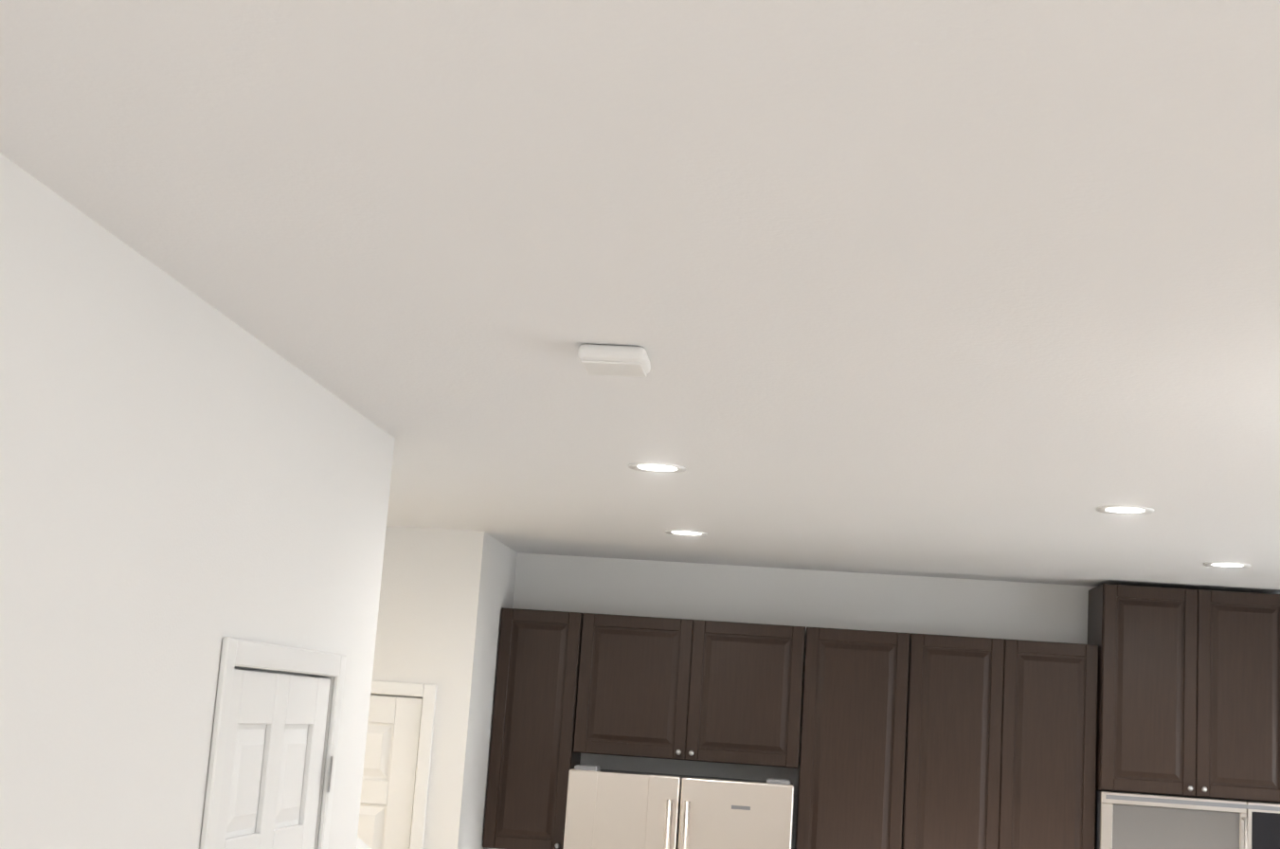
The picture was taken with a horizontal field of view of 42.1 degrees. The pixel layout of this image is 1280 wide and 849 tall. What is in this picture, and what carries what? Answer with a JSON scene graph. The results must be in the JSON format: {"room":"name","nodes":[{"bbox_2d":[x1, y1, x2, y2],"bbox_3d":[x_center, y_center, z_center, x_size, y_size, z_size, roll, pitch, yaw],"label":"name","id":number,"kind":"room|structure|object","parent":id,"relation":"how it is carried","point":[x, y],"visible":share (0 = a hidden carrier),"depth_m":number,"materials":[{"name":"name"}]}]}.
{"room":"kitchen","nodes":[
{"label":"kitchen","id":0,"kind":"room"},
{"bbox_2d":[0,152,394,848],"bbox_3d":[-1.111,0.899,1.847,0.120,2.760,5.560,3,-10,6],"label":"wall","id":1,"kind":"structure","parent":0,"point":[189,480],"depth_m":3.02,"materials":[{"name":"paint"}]},
{"bbox_2d":[199,636,346,848],"bbox_3d":[-0.879,1.566,3.715,0.109,2.123,0.930,3,-10,6],"label":"closet door","id":2,"kind":"structure","parent":1,"relation":"in","point":[265,763],"depth_m":3.82,"materials":[{"name":"white wood"}]},
{"bbox_2d":[356,836,371,848],"bbox_3d":[-1.328,1.875,5.822,1.284,2.180,0.184,3,-10,6],"label":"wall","id":3,"kind":"structure","parent":0,"point":[361,844],"depth_m":5.90,"materials":[{"name":"paint"}]},
{"bbox_2d":[378,526,492,848],"bbox_3d":[-1.302,1.806,7.098,1.080,2.760,0.120,3,-10,6],"label":"wall","id":4,"kind":"structure","parent":0,"point":[438,602],"depth_m":7.17,"materials":[{"name":"paint"}]},
{"bbox_2d":[357,680,437,848],"bbox_3d":[-1.348,2.119,6.967,0.825,2.093,0.109,3,-10,6],"label":"hall door","id":5,"kind":"structure","parent":4,"relation":"in","point":[395,784],"depth_m":7.08,"materials":[{"name":"white wood"}]},
{"bbox_2d":[469,537,519,848],"bbox_3d":[-0.784,1.910,7.491,0.120,2.760,0.720,3,-10,6],"label":"wall","id":6,"kind":"structure","parent":0,"point":[504,583],"depth_m":7.54,"materials":[{"name":"paint"}]},
{"bbox_2d":[0,0,1279,594],"bbox_3d":[1.331,-0.090,3.558,7.430,0.100,9.400,3,-10,6],"label":"ceiling","id":7,"kind":"structure","parent":0,"point":[989,290],"depth_m":2.65,"materials":[{"name":"paint"}]},
{"bbox_2d":[577,343,650,377],"bbox_3d":[-0.052,-0.132,3.447,0.140,0.040,0.140,3,-10,6],"label":"smoke detector","id":8,"kind":"object","parent":7,"relation":"attached to","point":[631,361],"visible":1,"depth_m":3.39,"materials":[{"name":"white plastic"}]},
{"bbox_2d":[628,462,685,473],"bbox_3d":[0.052,0.131,5.012,0.176,0.005,0.176,3,-10,6],"label":"recessed light","id":9,"kind":"object","parent":7,"relation":"in","point":[658,467],"visible":0.98,"depth_m":5.01,"materials":[{"name":"white plastic"}]},
{"bbox_2d":[665,529,708,536],"bbox_3d":[0.189,0.439,6.719,0.176,0.005,0.176,3,-10,6],"label":"recessed light","id":10,"kind":"object","parent":7,"relation":"in","point":[684,532],"visible":1,"depth_m":6.71,"materials":[{"name":"white plastic"}]},
{"bbox_2d":[1096,504,1153,514],"bbox_3d":[1.526,0.270,5.229,0.176,0.005,0.176,3,-10,6],"label":"recessed light","id":11,"kind":"object","parent":7,"relation":"in","point":[1125,510],"visible":0.96,"depth_m":5.23,"materials":[{"name":"white plastic"}]},
{"bbox_2d":[1204,561,1251,568],"bbox_3d":[2.313,0.554,6.545,0.176,0.005,0.176,3,-10,6],"label":"recessed light","id":12,"kind":"object","parent":7,"relation":"in","point":[1229,565],"visible":1,"depth_m":6.54,"materials":[{"name":"white plastic"}]},
{"bbox_2d":[496,552,1096,848],"bbox_3d":[2.102,2.132,7.635,5.850,2.760,0.120,3,-10,6],"label":"wall","id":13,"kind":"structure","parent":0,"point":[840,600],"depth_m":7.92,"materials":[{"name":"paint"}]},
{"bbox_2d":[482,607,595,848],"bbox_3d":[-0.447,1.423,7.759,0.440,1.085,0.342,3,-10,6],"label":"upper cabinet","id":14,"kind":"object","parent":13,"relation":"attached to","point":[542,713],"depth_m":7.60,"materials":[{"name":"brown wood"}]},
{"bbox_2d":[588,613,808,773],"bbox_3d":[0.239,1.235,7.730,1.025,0.635,0.342,3,-10,6],"label":"upper cabinet","id":15,"kind":"object","parent":13,"relation":"attached to","point":[663,688],"depth_m":7.56,"materials":[{"name":"brown wood"}]},
{"bbox_2d":[794,627,929,848],"bbox_3d":[0.969,1.494,7.616,0.592,1.085,0.342,3,-10,6],"label":"upper cabinet","id":16,"kind":"object","parent":13,"relation":"attached to","point":[916,741],"depth_m":7.45,"materials":[{"name":"brown wood"}]},
{"bbox_2d":[918,634,1096,848],"bbox_3d":[1.589,1.526,7.553,0.895,1.085,0.342,3,-10,6],"label":"upper cabinet","id":17,"kind":"object","parent":13,"relation":"attached to","point":[1009,748],"depth_m":7.39,"materials":[{"name":"brown wood"}]},
{"bbox_2d":[1087,583,1279,802],"bbox_3d":[2.468,1.210,7.502,0.820,0.905,0.397,3,-10,6],"label":"upper cabinet","id":18,"kind":"object","parent":13,"relation":"attached to","point":[1188,679],"depth_m":7.31,"materials":[{"name":"brown wood"}]},
{"bbox_2d":[1094,789,1279,848],"bbox_3d":[2.420,1.870,7.357,0.812,0.438,0.452,3,-10,6],"label":"microwave","id":19,"kind":"object","parent":18,"relation":"attached to","point":[1133,820],"visible":0.96,"depth_m":7.21,"materials":[{"name":"silver metal"}]},
{"bbox_3d":[1.139,2.721,3.065,7.430,0.100,9.400,3,-10,6],"label":"floor","id":20,"kind":"structure","parent":0,"visible":0},
{"bbox_2d":[563,764,793,848],"bbox_3d":[0.146,2.422,7.244,0.960,1.793,0.834,3,-10,6],"label":"fridge","id":21,"kind":"object","parent":20,"relation":"on","point":[613,809],"visible":1,"depth_m":7.03,"materials":[{"name":"silver metal"}]}
]}

